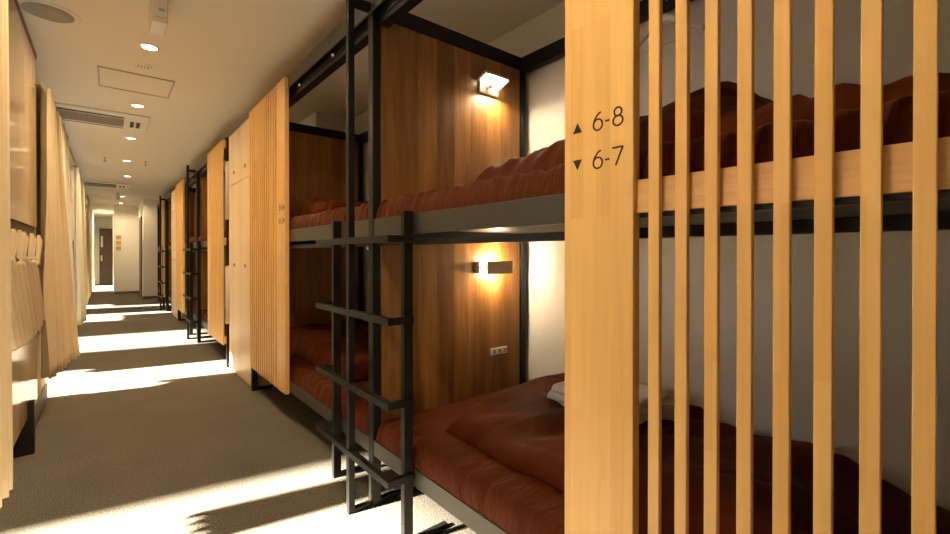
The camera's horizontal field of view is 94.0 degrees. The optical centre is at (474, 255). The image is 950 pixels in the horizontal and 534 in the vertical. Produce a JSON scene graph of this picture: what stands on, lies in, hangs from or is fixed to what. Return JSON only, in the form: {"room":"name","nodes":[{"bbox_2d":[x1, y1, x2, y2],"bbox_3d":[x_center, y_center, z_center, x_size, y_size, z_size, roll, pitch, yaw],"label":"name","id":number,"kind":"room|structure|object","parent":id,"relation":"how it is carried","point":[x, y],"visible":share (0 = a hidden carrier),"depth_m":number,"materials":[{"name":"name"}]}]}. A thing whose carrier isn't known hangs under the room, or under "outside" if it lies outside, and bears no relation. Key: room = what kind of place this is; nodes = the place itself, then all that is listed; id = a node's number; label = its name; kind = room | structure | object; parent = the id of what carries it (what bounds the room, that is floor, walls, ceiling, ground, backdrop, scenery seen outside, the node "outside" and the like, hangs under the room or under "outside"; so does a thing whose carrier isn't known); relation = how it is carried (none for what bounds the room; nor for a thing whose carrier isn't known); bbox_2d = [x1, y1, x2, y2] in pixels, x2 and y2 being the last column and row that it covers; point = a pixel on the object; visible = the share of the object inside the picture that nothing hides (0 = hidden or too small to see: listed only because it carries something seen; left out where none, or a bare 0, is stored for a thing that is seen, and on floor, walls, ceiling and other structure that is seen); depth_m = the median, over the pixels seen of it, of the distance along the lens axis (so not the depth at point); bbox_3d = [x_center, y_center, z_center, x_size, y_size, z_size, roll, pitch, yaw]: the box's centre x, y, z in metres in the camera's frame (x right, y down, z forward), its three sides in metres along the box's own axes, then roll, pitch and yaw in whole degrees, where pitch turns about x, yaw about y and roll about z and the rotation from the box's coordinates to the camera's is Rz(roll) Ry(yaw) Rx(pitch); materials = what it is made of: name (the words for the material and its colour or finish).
{"room":"dormitory","nodes":[
{"label":"dormitory","id":0,"kind":"room"},
{"bbox_2d":[35,98,44,402],"bbox_3d":[-3.079,0.006,3.066,0.090,2.160,0.710,0,0,-40],"label":"wall pier","id":1,"kind":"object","parent":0,"point":[40,381],"depth_m":3.07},
{"bbox_2d":[35,382,47,425],"bbox_3d":[-3.080,1.026,3.079,0.100,0.120,0.735,0,0,-40],"label":"baseboard","id":2,"kind":"object","parent":1,"relation":"attached to","point":[39,404],"visible":0.36,"depth_m":3.07,"materials":[{"name":"brown"}]},
{"bbox_2d":[74,194,94,299],"bbox_3d":[-12.033,-0.175,12.204,2.240,2.440,7.850,0,0,-40],"label":"wall","id":3,"kind":"structure","parent":0,"point":[92,217],"depth_m":13.41,"materials":[{"name":"paint"}]},
{"bbox_2d":[95,217,111,284],"bbox_3d":[-14.334,-0.190,15.460,2.850,2.440,0.100,0,0,-40],"label":"wall","id":4,"kind":"structure","parent":0,"point":[100,222],"depth_m":16.00,"materials":[{"name":"paint"}]},
{"bbox_2d":[99,228,112,283],"bbox_3d":[-13.414,0.017,16.106,0.370,2.020,0.080,0,0,-40],"label":"door","id":5,"kind":"structure","parent":4,"relation":"in","point":[105,235],"depth_m":16.09,"materials":[{"name":"brown wood"}]},
{"bbox_2d":[112,209,113,288],"bbox_3d":[-11.567,-0.185,14.259,0.120,2.440,5.280,0,0,-40],"label":"wall","id":6,"kind":"structure","parent":0,"point":[113,209],"depth_m":13.59,"materials":[{"name":"paint"}]},
{"bbox_2d":[114,205,138,291],"bbox_3d":[-9.686,-0.176,12.311,0.530,2.440,0.120,0,0,-40],"label":"wall","id":7,"kind":"structure","parent":0,"point":[126,260],"depth_m":12.27,"materials":[{"name":"paint"}]},
{"bbox_2d":[138,199,158,295],"bbox_3d":[-8.276,-0.174,11.972,1.210,2.440,2.200,0,0,-40],"label":"wall partition","id":8,"kind":"structure","parent":0,"point":[147,208],"depth_m":10.84,"materials":[{"name":"paint"}]},
{"bbox_2d":[114,291,157,298],"bbox_3d":[-8.587,1.013,11.522,2.778,0.070,1.069,0,0,21],"label":"baseboard","id":9,"kind":"structure","parent":8,"relation":"attached to","point":[119,292],"depth_m":12.13,"materials":[{"name":"brown"}]},
{"bbox_2d":[139,216,141,297],"bbox_3d":[-8.640,0.023,11.444,0.025,2.050,0.850,0,0,-40],"label":"door","id":10,"kind":"structure","parent":8,"relation":"in","point":[140,218],"depth_m":11.24,"materials":[{"name":"brown"}]},
{"bbox_2d":[0,284,476,533],"bbox_3d":[-6.597,1.117,7.396,4.670,0.100,22.800,0,0,-40],"label":"floor","id":11,"kind":"structure","parent":0,"point":[149,430],"depth_m":2.46,"materials":[{"name":"carpet"}]},
{"bbox_2d":[8,0,36,457],"bbox_3d":[-2.213,-0.082,2.095,0.105,2.345,1.750,0,0,-40],"label":"berth front","id":12,"kind":"object","parent":11,"relation":"on","point":[22,53],"visible":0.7,"depth_m":2.34,"materials":[{"name":"brown wood"}]},
{"bbox_2d":[0,0,12,507],"bbox_3d":[-1.616,-0.209,1.505,0.056,2.056,0.250,0,0,-40],"label":"curtain","id":13,"kind":"object","parent":12,"relation":"hanging from","point":[6,409],"visible":1,"depth_m":1.48,"materials":[{"name":"beige fabric"}]},
{"bbox_2d":[11,229,45,351],"bbox_3d":[-2.157,0.162,2.113,0.056,0.567,1.605,0,0,-40],"label":"curtain","id":14,"kind":"object","parent":12,"relation":"hanging from","point":[27,308],"visible":0.82,"depth_m":2.09,"materials":[{"name":"beige fabric"}]},
{"bbox_2d":[36,81,42,103],"bbox_3d":[-3.074,-1.089,3.130,0.085,0.020,0.950,0,0,-40],"label":"trim","id":15,"kind":"structure","parent":12,"relation":"attached to","point":[39,87],"depth_m":2.89,"materials":[{"name":"beige"}]},
{"bbox_2d":[40,88,79,379],"bbox_3d":[-2.995,-0.142,3.213,0.170,1.886,0.882,0,0,-40],"label":"curtain","id":16,"kind":"object","parent":15,"relation":"hanging from","point":[59,331],"visible":0.98,"depth_m":2.98,"materials":[{"name":"beige fabric"}]},
{"bbox_2d":[69,146,74,286],"bbox_3d":[-4.855,-0.097,5.282,0.062,2.345,1.770,0,0,-40],"label":"berth front","id":17,"kind":"object","parent":11,"relation":"on","point":[71,158],"visible":0.31,"depth_m":5.60,"materials":[{"name":"brown wood"}]},
{"bbox_3d":[-6.143,-1.216,6.833,0.085,0.020,2.330,0,0,-40],"label":"trim","id":18,"kind":"structure","parent":17,"relation":"attached to","visible":0},
{"bbox_2d":[75,167,86,325],"bbox_3d":[-5.611,-0.126,6.299,0.116,2.166,0.652,0,0,-40],"label":"curtain","id":19,"kind":"object","parent":18,"relation":"hanging from","point":[80,299],"visible":0.97,"depth_m":6.07,"materials":[{"name":"beige fabric"}]},
{"bbox_2d":[81,180,87,304],"bbox_3d":[-6.563,-0.196,7.426,0.105,2.036,0.800,0,0,-40],"label":"curtain","id":20,"kind":"object","parent":18,"relation":"hanging from","point":[82,182],"visible":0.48,"depth_m":7.35,"materials":[{"name":"beige fabric"}]},
{"bbox_3d":[-4.002,-1.204,4.250,0.085,0.020,0.900,0,0,-40],"label":"trim","id":21,"kind":"structure","parent":17,"relation":"attached to","visible":0},
{"bbox_2d":[61,123,75,307],"bbox_3d":[-3.950,-0.102,4.299,0.118,2.196,0.751,0,0,-40],"label":"curtain","id":22,"kind":"object","parent":21,"relation":"hanging from","point":[65,140],"visible":0.22,"depth_m":4.32,"materials":[{"name":"beige fabric"}]},
{"bbox_2d":[157,192,171,313],"bbox_3d":[-6.082,-0.060,9.473,0.960,2.235,2.894,0,0,-40],"label":"frame","id":23,"kind":"object","parent":11,"relation":"on","point":[168,197],"visible":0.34,"depth_m":8.77,"materials":[{"name":"black metal"}]},
{"bbox_2d":[161,200,164,296],"bbox_3d":[-6.549,-0.156,9.270,0.026,2.003,0.893,0,0,-40],"label":"slatted screen","id":24,"kind":"object","parent":23,"relation":"attached to","point":[162,201],"visible":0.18,"depth_m":8.93,"materials":[{"name":"brown wood"}]},
{"bbox_2d":[158,196,170,311],"bbox_3d":[-6.073,-0.060,8.760,0.276,2.240,0.720,0,0,-40],"label":"ladder","id":25,"kind":"object","parent":11,"relation":"on","point":[162,299],"visible":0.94,"depth_m":8.67,"materials":[{"name":"black metal"}]},
{"bbox_2d":[171,189,186,318],"bbox_3d":[-5.011,-0.043,7.912,0.622,2.215,0.860,0,0,-40],"label":"locker","id":26,"kind":"object","parent":11,"relation":"on","point":[173,194],"visible":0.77,"depth_m":7.78,"materials":[{"name":"brown wood"}]},
{"bbox_2d":[183,165,215,342],"bbox_3d":[-3.604,-0.046,5.780,0.276,2.240,0.720,0,0,-40],"label":"ladder","id":27,"kind":"object","parent":11,"relation":"on","point":[189,249],"visible":1,"depth_m":5.69,"materials":[{"name":"black metal"}]},
{"bbox_2d":[178,137,229,366],"bbox_3d":[-3.297,-0.045,6.112,0.960,2.235,3.944,0,0,-40],"label":"frame","id":28,"kind":"object","parent":11,"relation":"on","point":[198,195],"visible":0.22,"depth_m":5.80,"materials":[{"name":"black metal"}]},
{"bbox_2d":[176,179,184,313],"bbox_3d":[-4.622,-0.145,6.944,0.026,2.003,0.893,0,0,-40],"label":"slatted screen","id":29,"kind":"object","parent":28,"relation":"attached to","point":[180,187],"visible":1,"depth_m":6.80,"materials":[{"name":"brown wood"}]},
{"bbox_2d":[185,297,195,314],"bbox_3d":[-3.904,0.739,6.820,0.905,0.110,1.925,0,0,-40],"label":"mattress","id":30,"kind":"object","parent":28,"relation":"on","point":[194,301],"visible":0.02,"depth_m":6.44,"materials":[{"name":"brown fabric"}]},
{"bbox_2d":[185,237,195,243],"bbox_3d":[-3.904,-0.217,6.816,0.905,0.110,1.925,0,0,-40],"label":"mattress","id":31,"kind":"object","parent":28,"relation":"on","point":[192,239],"visible":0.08,"depth_m":6.12,"materials":[{"name":"brown fabric"}]},
{"bbox_2d":[198,230,225,241],"bbox_3d":[-2.679,-0.212,5.338,0.905,0.113,1.805,0,0,-40],"label":"mattress","id":32,"kind":"object","parent":28,"relation":"on","point":[201,238],"visible":0.12,"depth_m":5.38,"materials":[{"name":"brown fabric"}]},
{"bbox_2d":[201,308,225,335],"bbox_3d":[-2.679,0.744,5.342,0.905,0.113,1.805,0,0,-40],"label":"mattress","id":33,"kind":"object","parent":28,"relation":"on","point":[204,313],"visible":0.07,"depth_m":5.36,"materials":[{"name":"brown fabric"}]},
{"bbox_2d":[207,139,226,344],"bbox_3d":[-2.700,-0.135,4.624,0.026,2.003,0.893,0,0,-40],"label":"slatted screen","id":34,"kind":"object","parent":28,"relation":"attached to","point":[216,241],"visible":1,"depth_m":4.56,"materials":[{"name":"brown wood"}]},
{"bbox_2d":[229,118,271,386],"bbox_3d":[-1.847,-0.026,4.093,0.622,2.215,0.830,0,0,-40],"label":"locker","id":35,"kind":"object","parent":11,"relation":"on","point":[239,237],"visible":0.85,"depth_m":3.88,"materials":[{"name":"brown wood"}]},
{"bbox_2d":[225,161,228,219],"bbox_3d":[-2.324,-0.629,4.278,0.158,0.560,0.020,0,0,-40],"label":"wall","id":36,"kind":"structure","parent":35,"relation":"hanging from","point":[227,162],"depth_m":4.24,"materials":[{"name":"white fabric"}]},
{"bbox_2d":[225,265,228,323],"bbox_3d":[-2.324,0.371,4.282,0.158,0.560,0.020,0,0,-40],"label":"hanging towel","id":37,"kind":"object","parent":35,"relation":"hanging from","point":[227,267],"visible":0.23,"depth_m":4.24,"materials":[{"name":"white fabric"}]},
{"bbox_2d":[316,0,447,533],"bbox_3d":[-0.436,-0.029,1.956,0.276,2.240,0.720,0,0,-40],"label":"ladder","id":38,"kind":"object","parent":11,"relation":"on","point":[406,403],"visible":0.98,"depth_m":1.86,"materials":[{"name":"black metal"}]},
{"bbox_2d":[251,0,949,533],"bbox_3d":[-0.091,-0.028,2.242,0.960,2.235,4.244,0,0,-40],"label":"frame","id":39,"kind":"object","parent":11,"relation":"on","point":[431,126],"visible":0.48,"depth_m":2.15,"materials":[{"name":"black metal"}]},
{"bbox_2d":[249,77,288,394],"bbox_3d":[-1.489,-0.128,3.161,0.027,2.003,0.949,0,0,-40],"label":"slatted screen","id":40,"kind":"object","parent":39,"relation":"attached to","point":[269,120],"visible":1,"depth_m":3.05,"materials":[{"name":"brown wood"}]},
{"bbox_2d":[289,352,368,435],"bbox_3d":[-0.768,0.756,3.035,0.905,0.111,2.026,0,0,-40],"label":"mattress","id":41,"kind":"object","parent":39,"relation":"on","point":[303,374],"visible":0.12,"depth_m":2.47,"materials":[{"name":"red fabric"}]},
{"bbox_2d":[289,318,368,382],"bbox_3d":[-0.886,0.632,3.264,0.781,0.156,1.475,0,0,-40],"label":"duvet","id":42,"kind":"object","parent":41,"relation":"on","point":[311,342],"visible":0.39,"depth_m":3.03,"materials":[{"name":"red fabric"}]},
{"bbox_2d":[362,380,368,389],"bbox_3d":[-0.267,0.651,2.457,0.620,0.126,0.360,0,0,-40],"label":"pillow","id":43,"kind":"object","parent":41,"relation":"on","point":[366,385],"visible":0.03,"depth_m":2.36,"materials":[{"name":"red fabric"}]},
{"bbox_2d":[289,203,368,229],"bbox_3d":[-0.768,-0.201,3.030,0.905,0.112,2.026,0,0,-40],"label":"mattress","id":44,"kind":"object","parent":39,"relation":"on","point":[361,212],"visible":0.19,"depth_m":2.37,"materials":[{"name":"brown fabric"}]},
{"bbox_2d":[289,197,367,217],"bbox_3d":[-0.965,-0.324,3.326,0.816,0.155,1.270,0,0,-40],"label":"duvet","id":45,"kind":"object","parent":44,"relation":"on","point":[314,205],"visible":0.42,"depth_m":2.81,"materials":[{"name":"brown fabric"}]},
{"bbox_2d":[376,389,564,533],"bbox_3d":[0.557,0.764,1.435,0.905,0.110,2.027,0,0,-40],"label":"mattress","id":46,"kind":"object","parent":39,"relation":"on","point":[516,502],"visible":0.3,"depth_m":1.47,"materials":[{"name":"brown fabric"}]},
{"bbox_2d":[445,373,949,533],"bbox_3d":[0.687,0.646,1.399,0.771,0.163,1.686,0,0,-40],"label":"duvet","id":47,"kind":"object","parent":46,"relation":"on","point":[519,427],"visible":0.56,"depth_m":1.36,"materials":[{"name":"red fabric"}]},
{"bbox_2d":[555,400,647,424],"bbox_3d":[0.535,0.583,1.771,0.305,0.028,0.360,0,0,-43],"label":"towel","id":48,"kind":"object","parent":47,"relation":"on","point":[644,418],"visible":0.08,"depth_m":1.60,"materials":[{"name":"white fabric"}]},
{"bbox_2d":[547,390,647,417],"bbox_3d":[0.526,0.558,1.763,0.315,0.029,0.360,0,0,-43],"label":"towel","id":49,"kind":"object","parent":48,"relation":"on","point":[558,396],"visible":0.12,"depth_m":1.75,"materials":[{"name":"white fabric"}]},
{"bbox_2d":[551,381,668,410],"bbox_3d":[0.535,0.535,1.770,0.285,0.029,0.360,0,0,-43],"label":"towel","id":50,"kind":"object","parent":49,"relation":"on","point":[559,387],"visible":0.23,"depth_m":1.72,"materials":[{"name":"white fabric"}]},
{"bbox_2d":[662,390,674,420],"bbox_3d":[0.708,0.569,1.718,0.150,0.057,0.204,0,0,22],"label":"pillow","id":51,"kind":"object","parent":47,"relation":"on","point":[668,402],"visible":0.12,"depth_m":1.62,"materials":[{"name":"white fabric"}]},
{"bbox_2d":[477,70,509,97],"bbox_3d":[0.093,-0.900,2.338,0.168,0.093,0.084,0,0,-40],"label":"reading lamp","id":52,"kind":"object","parent":39,"relation":"attached to","point":[490,83],"visible":1,"depth_m":2.32,"materials":[{"name":"white plastic"}]},
{"bbox_2d":[475,261,512,273],"bbox_3d":[0.100,0.059,2.323,0.182,0.066,0.090,0,0,-40],"label":"reading lamp","id":53,"kind":"object","parent":39,"relation":"attached to","point":[493,267],"visible":1,"depth_m":2.29,"materials":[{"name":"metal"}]},
{"bbox_2d":[490,346,506,355],"bbox_3d":[0.129,0.514,2.402,0.120,0.037,0.011,0,0,-40],"label":"power outlet","id":54,"kind":"object","parent":39,"relation":"attached to","point":[499,350],"visible":1,"depth_m":2.40,"materials":[{"name":"white plastic"}]},
{"bbox_2d":[376,90,949,217],"bbox_3d":[0.558,-0.193,1.430,0.905,0.111,2.026,0,0,-40],"label":"mattress","id":55,"kind":"object","parent":39,"relation":"on","point":[897,113],"visible":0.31,"depth_m":0.88,"materials":[{"name":"brown fabric"}]},
{"bbox_2d":[475,73,949,180],"bbox_3d":[0.750,-0.386,1.362,0.726,0.297,1.608,0,0,-40],"label":"duvet","id":56,"kind":"object","parent":55,"relation":"on","point":[847,95],"visible":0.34,"depth_m":1.15,"materials":[{"name":"brown fabric"}]},
{"bbox_2d":[640,0,704,54],"bbox_3d":[0.783,-0.976,1.852,0.020,0.211,0.340,0,0,-40],"label":"clothes hanger","id":57,"kind":"object","parent":39,"relation":"hanging from","point":[666,18],"visible":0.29,"depth_m":1.82,"materials":[{"name":"beige"}]},
{"bbox_2d":[565,0,949,533],"bbox_3d":[0.549,-0.117,0.702,0.027,2.003,1.005,0,0,-40],"label":"slatted screen","id":58,"kind":"object","parent":39,"relation":"attached to","point":[605,196],"visible":1,"depth_m":0.81,"materials":[{"name":"brown wood"}]},
{"bbox_3d":[-7.445,-0.111,8.408,0.062,2.345,1.750,0,0,-40],"label":"berth front","id":59,"kind":"object","parent":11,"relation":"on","visible":0},
{"bbox_3d":[-8.337,-1.228,9.482,0.085,0.020,1.050,0,0,-40],"label":"trim","id":60,"kind":"structure","parent":59,"relation":"attached to","visible":0},
{"bbox_2d":[86,197,91,296],"bbox_3d":[-8.304,-0.180,9.522,0.070,2.086,0.951,0,0,-39],"label":"curtain","id":61,"kind":"object","parent":60,"relation":"hanging from","point":[88,246],"visible":0.91,"depth_m":9.21,"materials":[{"name":"beige fabric"}]},
{"bbox_2d":[22,0,564,216],"bbox_3d":[-6.597,-1.423,7.384,4.670,0.100,22.800,0,0,-40],"label":"ceiling","id":62,"kind":"structure","parent":0,"point":[222,57],"depth_m":3.13,"materials":[{"name":"paint"}]},
{"bbox_2d":[18,0,81,25],"bbox_3d":[-2.362,-1.345,2.453,0.276,0.012,0.276,0,0,-40],"label":"ceiling speaker","id":63,"kind":"object","parent":62,"relation":"attached to","point":[46,11],"visible":0.92,"depth_m":2.44,"materials":[{"name":"white plastic"}]},
{"bbox_2d":[21,2,74,22],"bbox_3d":[-2.362,-1.346,2.453,0.220,0.009,0.220,0,0,-40],"label":"grille","id":64,"kind":"object","parent":63,"relation":"attached to","point":[42,11],"depth_m":2.44,"materials":[{"name":"beige metal"}]},
{"bbox_2d":[56,102,150,133],"bbox_3d":[-3.756,-1.343,4.297,0.945,0.034,0.700,0,0,-40],"label":"air conditioner","id":65,"kind":"object","parent":62,"relation":"attached to","point":[69,113],"visible":0.62,"depth_m":4.30,"materials":[{"name":"white plastic"}]},
{"bbox_2d":[56,109,123,119],"bbox_3d":[-3.805,-1.336,4.231,0.705,0.006,0.320,0,0,-40],"label":"grille","id":66,"kind":"object","parent":65,"relation":"attached to","point":[65,114],"depth_m":4.22,"materials":[{"name":"beige metal"}]},
{"bbox_2d":[82,180,129,188],"bbox_3d":[-7.195,-1.361,8.448,0.945,0.034,0.700,0,0,-40],"label":"air conditioner","id":67,"kind":"object","parent":62,"relation":"attached to","point":[87,183],"visible":0.65,"depth_m":8.43,"materials":[{"name":"white plastic"}]},
{"bbox_2d":[97,65,174,98],"bbox_3d":[-2.656,-1.352,3.475,0.460,0.007,0.470,0,0,-40],"label":"access panel","id":68,"kind":"object","parent":62,"relation":"attached to","point":[107,77],"visible":1,"depth_m":3.45,"materials":[{"name":"paint"}]},
{"bbox_2d":[130,103,144,107],"bbox_3d":[-3.047,-1.355,4.001,0.116,0.006,0.116,0,0,-40],"label":"recessed light","id":69,"kind":"object","parent":62,"relation":"in","point":[131,104],"visible":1,"depth_m":3.99,"materials":[{"name":"white plastic"}]},
{"bbox_2d":[135,62,152,68],"bbox_3d":[-2.353,-1.347,3.148,0.104,0.014,0.104,0,0,-40],"label":"smoke detector","id":70,"kind":"object","parent":62,"relation":"attached to","point":[138,64],"visible":1,"depth_m":3.13,"materials":[{"name":"white plastic"}]},
{"bbox_2d":[138,43,159,51],"bbox_3d":[-2.109,-1.350,2.869,0.116,0.006,0.116,0,0,-40],"label":"recessed light","id":71,"kind":"object","parent":62,"relation":"in","point":[145,46],"visible":1,"depth_m":2.87,"materials":[{"name":"white plastic"}]},
{"bbox_2d":[149,0,167,36],"bbox_3d":[-1.681,-1.278,2.353,0.070,0.145,0.183,0,0,-40],"label":"emergency light","id":72,"kind":"object","parent":62,"relation":"hanging from","point":[158,9],"visible":1,"depth_m":2.30,"materials":[{"name":"white plastic"}]},
{"bbox_2d":[298,111,345,131],"bbox_3d":[-1.531,-0.140,4.497,0.360,2.440,0.560,0,0,-40],"label":"wall","id":73,"kind":"structure","parent":0,"point":[317,119],"depth_m":4.25,"materials":[{"name":"paint"}]},
{"bbox_2d":[355,0,949,509],"bbox_3d":[-2.349,-0.146,5.845,0.100,2.440,15.000,0,0,-40],"label":"wall","id":74,"kind":"structure","parent":0,"point":[545,85],"depth_m":1.62,"materials":[{"name":"paint"}]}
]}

